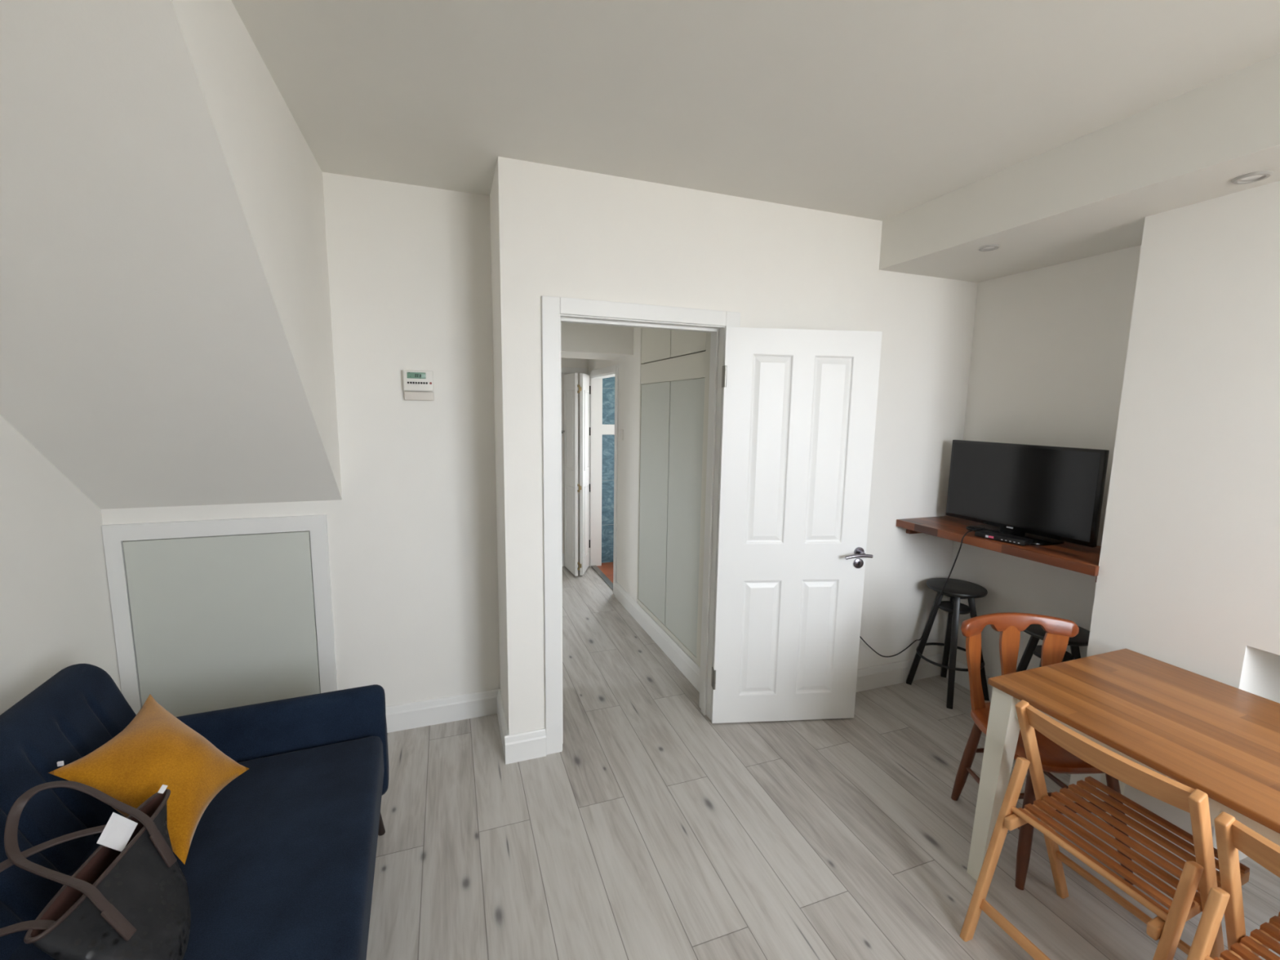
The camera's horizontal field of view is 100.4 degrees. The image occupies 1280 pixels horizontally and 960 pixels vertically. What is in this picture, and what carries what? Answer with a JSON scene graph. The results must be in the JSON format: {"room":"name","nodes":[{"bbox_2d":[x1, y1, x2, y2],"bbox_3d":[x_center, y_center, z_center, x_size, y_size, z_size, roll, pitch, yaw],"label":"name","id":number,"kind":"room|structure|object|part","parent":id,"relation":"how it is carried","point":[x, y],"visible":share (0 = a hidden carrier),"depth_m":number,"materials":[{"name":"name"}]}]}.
{"room":"living room","nodes":[
{"label":"living room","id":0,"kind":"room"},
{"bbox_2d":[0,414,121,715],"bbox_3d":[-1.523,0.245,0.195,0.100,2.625,4.330,-2,8,-20],"label":"wall","id":1,"kind":"structure","parent":0,"point":[55,611],"depth_m":1.85,"materials":[{"name":"white paint"}]},
{"bbox_2d":[0,0,342,509],"bbox_3d":[-1.494,-0.483,1.444,0.883,1.435,1.671,-2,8,-20],"label":"ceiling","id":2,"kind":"structure","parent":0,"point":[166,331],"depth_m":1.46,"materials":[{"name":"white paint"}]},
{"bbox_2d":[101,172,500,706],"bbox_3d":[-1.498,-0.055,2.431,1.677,2.625,0.100,-2,8,-20],"label":"wall","id":3,"kind":"structure","parent":0,"point":[412,531],"depth_m":2.51,"materials":[{"name":"white paint"}]},
{"bbox_2d":[101,514,337,716],"bbox_3d":[-1.808,0.707,2.363,0.794,1.083,0.016,-2,8,-20],"label":"access hatch","id":4,"kind":"object","parent":3,"relation":"attached to","point":[208,615],"visible":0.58,"depth_m":2.33,"materials":[{"name":"white paint"}]},
{"bbox_2d":[402,369,434,400],"bbox_3d":[-1.027,-0.439,2.476,0.130,0.138,0.034,-2,8,-20],"label":"thermostat","id":5,"kind":"object","parent":3,"relation":"attached to","point":[413,380],"visible":1,"depth_m":2.46,"materials":[{"name":"white plastic"}]},
{"bbox_2d":[385,688,498,733],"bbox_3d":[-1.089,1.176,2.688,0.752,0.128,0.020,-2,8,-20],"label":"baseboard","id":6,"kind":"structure","parent":3,"relation":"attached to","point":[411,715],"depth_m":2.71,"materials":[{"name":"white paint"}]},
{"bbox_2d":[497,688,508,760],"bbox_3d":[-0.676,1.191,2.623,0.020,0.128,0.425,-2,8,-20],"label":"baseboard","id":7,"kind":"structure","parent":3,"relation":"attached to","point":[503,726],"depth_m":2.60,"materials":[{"name":"white paint"}]},
{"bbox_2d":[560,357,614,563],"bbox_3d":[-0.258,-0.361,5.500,2.750,2.450,0.120,-2,8,-20],"label":"wall","id":8,"kind":"structure","parent":0,"point":[608,384],"depth_m":5.41,"materials":[{"name":"paint"}]},
{"bbox_2d":[562,553,564,566],"bbox_3d":[-1.049,0.822,5.325,0.870,0.128,0.020,-2,8,-20],"label":"baseboard","id":9,"kind":"structure","parent":8,"relation":"attached to","point":[563,554],"depth_m":5.42,"materials":[{"name":"white paint"}]},
{"bbox_2d":[561,367,586,373],"bbox_3d":[-0.860,-1.060,5.130,0.710,0.055,0.020,-2,8,-20],"label":"trim","id":10,"kind":"structure","parent":8,"relation":"attached to","point":[564,370],"depth_m":5.20,"materials":[{"name":"white paint"}]},
{"bbox_2d":[602,424,614,434],"bbox_3d":[-0.262,-0.512,5.410,0.330,0.101,0.010,-2,8,-20],"label":"trim","id":11,"kind":"structure","parent":8,"relation":"attached to","point":[606,428],"depth_m":5.38,"materials":[{"name":"white paint"}]},
{"bbox_2d":[560,322,633,359],"bbox_3d":[-0.633,-1.178,4.027,1.100,0.450,0.520,-2,8,-20],"label":"ceiling","id":12,"kind":"structure","parent":0,"point":[578,340],"depth_m":3.90,"materials":[{"name":"white paint"}]},
{"bbox_2d":[588,327,700,667],"bbox_3d":[-0.011,-0.171,4.117,0.110,2.450,2.875,-2,8,-20],"label":"wall","id":13,"kind":"structure","parent":0,"point":[629,366],"depth_m":4.19,"materials":[{"name":"white paint"}]},
{"bbox_2d":[561,373,591,576],"bbox_3d":[-0.647,-0.052,5.132,0.278,1.900,0.360,2,8,7],"label":"door","id":14,"kind":"structure","parent":13,"relation":"in","point":[571,380],"depth_m":5.05,"materials":[{"name":"white paint"}]},
{"bbox_3d":[-0.670,-0.470,5.045,0.007,0.750,0.231,-3,8,-24],"label":"panel moulding","id":15,"kind":"part","parent":14,"relation":"part of","materials":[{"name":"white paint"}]},
{"bbox_3d":[-0.683,0.398,5.162,0.007,0.700,0.231,-3,8,-24],"label":"panel moulding","id":16,"kind":"part","parent":14,"relation":"part of","materials":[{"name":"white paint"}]},
{"bbox_3d":[-0.508,-0.470,5.069,0.007,0.750,0.195,2,8,5],"label":"panel moulding","id":17,"kind":"part","parent":14,"relation":"part of","materials":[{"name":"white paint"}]},
{"bbox_3d":[-0.521,0.397,5.185,0.007,0.700,0.195,2,8,5],"label":"panel moulding","id":18,"kind":"part","parent":14,"relation":"part of","materials":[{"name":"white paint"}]},
{"bbox_2d":[587,364,618,595],"bbox_3d":[-0.302,-0.035,4.932,0.127,1.955,0.961,-2,8,-20],"label":"trim","id":19,"kind":"structure","parent":13,"relation":"attached to","point":[596,376],"depth_m":5.26,"materials":[{"name":"white paint"}]},
{"bbox_2d":[619,429,623,439],"bbox_3d":[-0.153,-0.366,4.314,0.013,0.086,0.086,-2,8,-20],"label":"light switch","id":20,"kind":"object","parent":13,"relation":"attached to","point":[621,431],"visible":1,"depth_m":4.29,"materials":[{"name":"white plastic"}]},
{"bbox_2d":[614,582,700,692],"bbox_3d":[0.093,1.051,3.749,0.020,0.128,1.780,-2,8,-20],"label":"baseboard","id":21,"kind":"structure","parent":13,"relation":"attached to","point":[684,663],"depth_m":3.58,"materials":[{"name":"white paint"}]},
{"bbox_2d":[637,327,711,666],"bbox_3d":[0.193,-0.122,3.434,0.029,2.280,1.090,-2,8,-20],"label":"wardrobe","id":22,"kind":"object","parent":13,"relation":"attached to","point":[675,365],"visible":0.67,"depth_m":3.35,"materials":[{"name":"paint"}]},
{"bbox_3d":[0.095,0.142,3.722,0.013,1.611,0.529,-2,8,-20],"label":"tall door","id":23,"kind":"part","parent":22,"relation":"part of","materials":[{"name":"grey paint"}]},
{"bbox_3d":[0.110,-1.019,3.565,0.017,0.436,0.529,-2,8,-20],"label":"short door","id":24,"kind":"part","parent":22,"relation":"part of","materials":[{"name":"paint"}]},
{"bbox_3d":[0.268,0.209,3.243,0.013,1.611,0.482,-2,8,-20],"label":"tall door","id":25,"kind":"part","parent":22,"relation":"part of","materials":[{"name":"grey paint"}]},
{"bbox_3d":[0.284,-0.952,3.086,0.017,0.436,0.482,-2,8,-20],"label":"short door","id":26,"kind":"part","parent":22,"relation":"part of","materials":[{"name":"paint"}]},
{"bbox_2d":[489,156,977,734],"bbox_3d":[0.642,-0.096,2.975,2.778,2.625,0.525,-2,8,-20],"label":"wall","id":27,"kind":"structure","parent":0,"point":[556,231],"depth_m":2.49,"materials":[{"name":"white paint"}]},
{"bbox_2d":[504,728,546,764],"bbox_3d":[-0.523,1.218,2.443,0.184,0.128,0.020,-2,8,-20],"label":"baseboard","id":28,"kind":"object","parent":27,"relation":"attached to","point":[531,744],"visible":1,"depth_m":2.44,"materials":[{"name":"white paint"}]},
{"bbox_2d":[541,295,740,755],"bbox_3d":[0.018,0.242,2.506,0.938,2.060,0.014,-2,8,-20],"label":"door frame","id":29,"kind":"structure","parent":27,"relation":"attached to","point":[552,307],"depth_m":2.35,"materials":[{"name":"white paint"}]},
{"bbox_2d":[560,314,724,743],"bbox_3d":[-0.007,0.257,2.577,0.830,2.012,0.134,-2,8,-20],"label":"lining","id":30,"kind":"object","parent":27,"relation":"attached to","point":[717,332],"visible":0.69,"depth_m":2.65,"materials":[{"name":"white paint"}]},
{"bbox_2d":[711,327,882,723],"bbox_3d":[0.763,0.272,2.626,0.768,1.975,0.094,0,8,-5],"label":"door","id":31,"kind":"structure","parent":30,"relation":"attached to","point":[799,406],"depth_m":2.63,"materials":[{"name":"white paint"}]},
{"bbox_3d":[0.606,0.801,2.701,0.197,0.610,0.009,0,8,-5],"label":"panel","id":32,"kind":"part","parent":31,"relation":"part of","materials":[{"name":"white paint"}]},
{"bbox_3d":[0.620,-0.139,2.575,0.197,0.915,0.009,0,8,-5],"label":"panel","id":33,"kind":"part","parent":31,"relation":"part of","materials":[{"name":"white paint"}]},
{"bbox_3d":[0.904,0.802,2.728,0.195,0.610,0.009,0,8,-5],"label":"panel","id":34,"kind":"part","parent":31,"relation":"part of","materials":[{"name":"white paint"}]},
{"bbox_3d":[0.918,-0.138,2.602,0.195,0.915,0.009,0,8,-5],"label":"panel","id":35,"kind":"part","parent":31,"relation":"part of","materials":[{"name":"white paint"}]},
{"bbox_3d":[1.079,0.379,2.631,0.137,0.028,0.020,0,8,-5],"label":"lever","id":36,"kind":"part","parent":31,"relation":"part of","materials":[{"name":"silver metal"}]},
{"bbox_3d":[1.102,0.365,2.658,0.051,0.051,0.048,0,8,-5],"label":"handle","id":37,"kind":"part","parent":31,"relation":"part of","materials":[{"name":"silver metal"}]},
{"bbox_2d":[855,653,942,692],"bbox_3d":[1.160,1.162,3.047,1.523,0.128,0.020,-2,8,-20],"label":"baseboard","id":38,"kind":"structure","parent":27,"relation":"attached to","point":[895,673],"depth_m":3.16,"materials":[{"name":"white paint"}]},
{"bbox_2d":[231,0,1279,221],"bbox_3d":[0.507,-1.127,0.778,4.450,0.100,4.400,-2,8,-20],"label":"ceiling","id":39,"kind":"structure","parent":0,"point":[882,110],"depth_m":1.59,"materials":[{"name":"white paint"}]},
{"bbox_2d":[879,53,1279,282],"bbox_3d":[2.222,-0.993,1.170,0.758,0.260,3.735,-2,8,-20],"label":"ceiling beam","id":40,"kind":"structure","parent":39,"relation":"attached to","point":[1093,193],"depth_m":1.90,"materials":[{"name":"white paint"}]},
{"bbox_2d":[977,244,1000,251],"bbox_3d":[1.548,-1.029,2.368,0.086,0.007,0.086,-2,8,-20],"label":"recessed light","id":41,"kind":"object","parent":40,"relation":"attached to","point":[993,246],"visible":1,"depth_m":2.36,"materials":[{"name":"white metal"}]},
{"bbox_2d":[1231,170,1273,184],"bbox_3d":[1.875,-0.926,1.636,0.086,0.007,0.086,-2,8,-20],"label":"recessed light","id":42,"kind":"object","parent":40,"relation":"attached to","point":[1255,176],"visible":1,"depth_m":1.63,"materials":[{"name":"white metal"}]},
{"bbox_2d":[366,561,1279,959],"bbox_3d":[0.061,1.341,2.249,4.450,0.052,6.800,-2,8,-20],"label":"floor","id":43,"kind":"structure","parent":0,"point":[658,829],"depth_m":2.00,"materials":[{"name":"grey wood"}]},
{"bbox_2d":[0,663,389,959],"bbox_3d":[-1.070,1.066,1.067,0.937,0.784,1.847,-2,8,-22],"label":"sofa","id":44,"kind":"object","parent":43,"relation":"on","point":[280,864],"visible":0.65,"depth_m":1.42,"materials":[{"name":"blue fabric"}]},
{"bbox_3d":[-1.382,0.980,0.925,0.260,0.585,1.847,-2,8,-22],"label":"backrest","id":45,"kind":"part","parent":44,"relation":"part of","materials":[{"name":"blue fabric"}]},
{"bbox_2d":[0,780,191,959],"bbox_3d":[-1.179,0.845,1.146,0.392,0.310,0.392,-2,8,-20],"label":"tote bag","id":46,"kind":"object","parent":44,"relation":"on","point":[132,903],"visible":0.97,"depth_m":1.11,"materials":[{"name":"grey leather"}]},
{"bbox_3d":[-1.239,0.826,1.081,0.237,0.077,0.260,-2,8,-20],"label":"handle","id":47,"kind":"part","parent":46,"relation":"part of","materials":[{"name":"brown leather"}]},
{"bbox_2d":[96,812,137,852],"bbox_3d":[-1.173,0.790,1.198,0.054,0.049,0.074,-1,8,-15],"label":"paper card","id":48,"kind":"object","parent":46,"relation":"in","point":[118,829],"visible":1,"depth_m":1.20,"materials":[{"name":"white paper"}]},
{"bbox_2d":[48,694,248,864],"bbox_3d":[-1.335,0.811,1.501,0.335,0.228,0.464,-1,8,-11],"label":"cushion","id":49,"kind":"object","parent":44,"relation":"on","point":[156,748],"visible":0.87,"depth_m":1.42,"materials":[{"name":"yellow fabric"}]},
{"bbox_3d":[-1.338,0.979,1.827,0.852,0.419,0.118,-2,8,-22],"label":"armrest","id":50,"kind":"part","parent":44,"relation":"part of","materials":[{"name":"blue fabric"}]},
{"bbox_3d":[-0.984,1.255,1.983,0.069,0.168,0.043,-6,10,-42],"label":"leg","id":51,"kind":"part","parent":44,"relation":"part of","materials":[{"name":"brown wood"}]},
{"bbox_2d":[591,565,613,590],"bbox_3d":[-0.334,0.929,5.055,0.055,0.010,0.835,-2,8,-20],"label":"threshold","id":52,"kind":"object","parent":43,"relation":"on","point":[601,574],"visible":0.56,"depth_m":5.08,"materials":[{"name":"metal"}]},
{"bbox_2d":[906,577,989,709],"bbox_3d":[1.784,0.913,3.060,0.343,0.637,0.343,-2,8,-20],"label":"bar stool","id":53,"kind":"object","parent":43,"relation":"on","point":[957,589],"visible":0.93,"depth_m":3.00,"materials":[{"name":"black paint"}]},
{"bbox_3d":[1.663,0.921,3.118,0.154,0.600,0.030,4,8,25],"label":"leg","id":54,"kind":"part","parent":53,"relation":"part of","materials":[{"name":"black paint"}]},
{"bbox_3d":[1.841,0.916,3.182,0.030,0.600,0.154,4,8,25],"label":"leg","id":55,"kind":"part","parent":53,"relation":"part of","materials":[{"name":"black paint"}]},
{"bbox_3d":[1.727,0.946,2.942,0.030,0.600,0.154,4,8,25],"label":"leg","id":56,"kind":"part","parent":53,"relation":"part of","materials":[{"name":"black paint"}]},
{"bbox_3d":[1.789,0.635,3.022,0.150,0.027,0.150,-2,8,-20],"label":"seat plate","id":57,"kind":"part","parent":53,"relation":"part of","materials":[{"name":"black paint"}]},
{"bbox_3d":[1.789,0.609,3.019,0.300,0.025,0.300,-2,8,-20],"label":"seat","id":58,"kind":"part","parent":53,"relation":"part of","materials":[{"name":"black paint"}]},
{"bbox_3d":[1.905,0.940,3.006,0.154,0.600,0.030,4,8,25],"label":"leg","id":59,"kind":"part","parent":53,"relation":"part of","materials":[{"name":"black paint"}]},
{"bbox_2d":[951,612,1133,890],"bbox_3d":[1.501,0.965,1.994,0.473,0.808,0.457,0,8,-3],"label":"wooden chair","id":60,"kind":"object","parent":43,"relation":"on","point":[1055,758],"visible":0.58,"depth_m":2.12,"materials":[{"name":"brown wood"}]},
{"bbox_3d":[1.337,1.137,2.176,0.039,0.415,0.103,-2,8,-20],"label":"leg","id":61,"kind":"part","parent":60,"relation":"part of","materials":[{"name":"brown wood"}]},
{"bbox_3d":[1.497,0.579,2.131,0.473,0.078,0.084,0,8,-3],"label":"rail","id":62,"kind":"part","parent":60,"relation":"part of","materials":[{"name":"brown wood"}]},
{"bbox_3d":[1.333,1.182,1.837,0.039,0.416,0.130,7,10,36],"label":"leg","id":63,"kind":"part","parent":60,"relation":"part of","materials":[{"name":"brown wood"}]},
{"bbox_3d":[1.496,0.947,1.983,0.431,0.039,0.410,0,8,-3],"label":"seat","id":64,"kind":"part","parent":60,"relation":"part of","materials":[{"name":"brown wood"}]},
{"bbox_3d":[1.666,1.184,1.857,0.039,0.415,0.121,-6,10,-42],"label":"leg","id":65,"kind":"part","parent":60,"relation":"part of","materials":[{"name":"brown wood"}]},
{"bbox_2d":[1016,624,1089,671],"bbox_3d":[1.970,1.001,2.573,0.343,0.597,0.343,-2,8,-20],"label":"bar stool","id":66,"kind":"object","parent":43,"relation":"on","point":[1037,633],"visible":0.14,"depth_m":2.52,"materials":[{"name":"black paint"}]},
{"bbox_3d":[1.848,1.010,2.631,0.153,0.560,0.030,4,8,25],"label":"leg","id":67,"kind":"part","parent":66,"relation":"part of","materials":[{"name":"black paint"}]},
{"bbox_3d":[1.974,0.718,2.535,0.300,0.025,0.300,-2,8,-20],"label":"seat","id":68,"kind":"part","parent":66,"relation":"part of","materials":[{"name":"black paint"}]},
{"bbox_3d":[2.090,1.029,2.519,0.153,0.560,0.030,4,8,25],"label":"leg","id":69,"kind":"part","parent":66,"relation":"part of","materials":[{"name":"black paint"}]},
{"bbox_2d":[959,699,1249,959],"bbox_3d":[1.298,1.058,1.490,0.497,0.753,0.422,-2,8,-20],"label":"folding chair","id":70,"kind":"object","parent":43,"relation":"on","point":[1199,873],"visible":0.9,"depth_m":1.49,"materials":[{"name":"brown wood"}]},
{"bbox_3d":[1.089,1.130,1.639,0.200,0.564,0.022,-2,8,-20],"label":"leg","id":71,"kind":"part","parent":70,"relation":"part of","materials":[{"name":"brown wood"}]},
{"bbox_3d":[1.283,1.030,1.695,0.348,0.753,0.022,-2,8,-20],"label":"post","id":72,"kind":"part","parent":70,"relation":"part of","materials":[{"name":"brown wood"}]},
{"bbox_3d":[1.288,1.012,1.669,0.392,0.071,0.022,-2,8,-20],"label":"seat rail","id":73,"kind":"part","parent":70,"relation":"part of","materials":[{"name":"brown wood"}]},
{"bbox_3d":[1.199,1.025,1.450,0.017,0.017,0.400,-2,8,-20],"label":"seat rod","id":74,"kind":"part","parent":70,"relation":"part of","materials":[{"name":"brown wood"}]},
{"bbox_3d":[1.217,0.729,1.415,0.062,0.074,0.378,-2,8,-20],"label":"rail","id":75,"kind":"part","parent":70,"relation":"part of","materials":[{"name":"brown wood"}]},
{"bbox_3d":[1.225,1.182,1.266,0.200,0.564,0.022,-2,8,-20],"label":"leg","id":76,"kind":"part","parent":70,"relation":"part of","materials":[{"name":"brown wood"}]},
{"bbox_3d":[1.407,1.058,1.341,0.392,0.071,0.022,-2,8,-20],"label":"seat rail","id":77,"kind":"part","parent":70,"relation":"part of","materials":[{"name":"brown wood"}]},
{"bbox_3d":[1.418,1.082,1.323,0.348,0.753,0.022,-2,8,-20],"label":"post","id":78,"kind":"part","parent":70,"relation":"part of","materials":[{"name":"brown wood"}]},
{"bbox_2d":[966,648,1279,880],"bbox_3d":[1.706,1.089,1.409,0.742,0.725,1.187,-2,8,-20],"label":"dining table","id":79,"kind":"object","parent":43,"relation":"on","point":[1221,740],"visible":0.93,"depth_m":1.61,"materials":[{"name":"brown wood"}]},
{"bbox_3d":[1.211,1.039,1.814,0.086,0.702,0.076,-2,8,-20],"label":"leg","id":80,"kind":"part","parent":79,"relation":"part of","materials":[{"name":"beige paint"}]},
{"bbox_3d":[1.828,1.018,2.035,0.086,0.702,0.076,-2,8,-20],"label":"leg","id":81,"kind":"part","parent":79,"relation":"part of","materials":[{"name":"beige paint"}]},
{"bbox_2d":[1186,811,1279,959],"bbox_3d":[1.418,1.119,1.048,0.497,0.753,0.422,-2,8,-20],"label":"folding chair","id":82,"kind":"object","parent":43,"relation":"on","point":[1232,836],"visible":1,"depth_m":1.18,"materials":[{"name":"brown wood"}]},
{"bbox_3d":[1.210,1.192,1.196,0.200,0.564,0.022,-2,8,-20],"label":"leg","id":83,"kind":"part","parent":82,"relation":"part of","materials":[{"name":"brown wood"}]},
{"bbox_3d":[1.320,1.086,1.007,0.017,0.017,0.400,-2,8,-20],"label":"seat rod","id":84,"kind":"part","parent":82,"relation":"part of","materials":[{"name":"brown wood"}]},
{"bbox_3d":[1.403,1.091,1.253,0.348,0.753,0.022,-2,8,-20],"label":"post","id":85,"kind":"part","parent":82,"relation":"part of","materials":[{"name":"brown wood"}]},
{"bbox_3d":[1.408,1.073,1.226,0.392,0.071,0.022,-2,8,-20],"label":"seat rail","id":86,"kind":"part","parent":82,"relation":"part of","materials":[{"name":"brown wood"}]},
{"bbox_3d":[1.337,0.791,0.972,0.062,0.074,0.378,-2,8,-20],"label":"rail","id":87,"kind":"part","parent":82,"relation":"part of","materials":[{"name":"brown wood"}]},
{"bbox_2d":[942,244,1141,677],"bbox_3d":[2.127,0.079,2.738,0.155,2.385,1.068,-2,8,-20],"label":"wall","id":88,"kind":"structure","parent":0,"point":[1050,344],"depth_m":2.70,"materials":[{"name":"white paint"}]},
{"bbox_2d":[946,657,992,702],"bbox_3d":[2.028,1.200,2.859,0.020,0.128,0.968,-2,8,-20],"label":"baseboard","id":89,"kind":"structure","parent":88,"relation":"attached to","point":[962,677],"depth_m":3.15,"materials":[{"name":"white paint"}]},
{"bbox_2d":[896,515,1101,582],"bbox_3d":[1.836,0.322,2.663,0.458,0.085,0.971,-2,8,-20],"label":"wall shelf","id":90,"kind":"object","parent":88,"relation":"attached to","point":[1080,558],"visible":0.69,"depth_m":2.48,"materials":[{"name":"brown wood"}]},
{"bbox_2d":[859,527,985,657],"bbox_3d":[1.466,0.647,2.860,0.552,0.830,0.408,-2,8,-20],"label":"power cable","id":91,"kind":"object","parent":90,"relation":"hanging from","point":[963,536],"visible":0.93,"depth_m":2.87,"materials":[{"name":"black rubber"}]},
{"bbox_2d":[974,529,1032,546],"bbox_3d":[1.744,0.277,2.564,0.083,0.024,0.220,-4,9,-31],"label":"box","id":92,"kind":"object","parent":90,"relation":"on","point":[1019,540],"visible":1,"depth_m":2.54,"materials":[{"name":"black plastic"}]},
{"bbox_2d":[946,440,1109,547],"bbox_3d":[1.865,0.049,2.665,0.225,0.456,0.744,-2,8,-20],"label":"television","id":93,"kind":"object","parent":90,"relation":"on","point":[1046,495],"visible":0.95,"depth_m":2.59,"materials":[{"name":"black plastic"}]},
{"bbox_2d":[1069,180,1279,871],"bbox_3d":[2.590,0.333,0.900,0.539,2.385,2.837,-2,8,-20],"label":"wall","id":94,"kind":"structure","parent":0,"point":[1188,575],"depth_m":1.86,"materials":[{"name":"white paint"}]}
]}

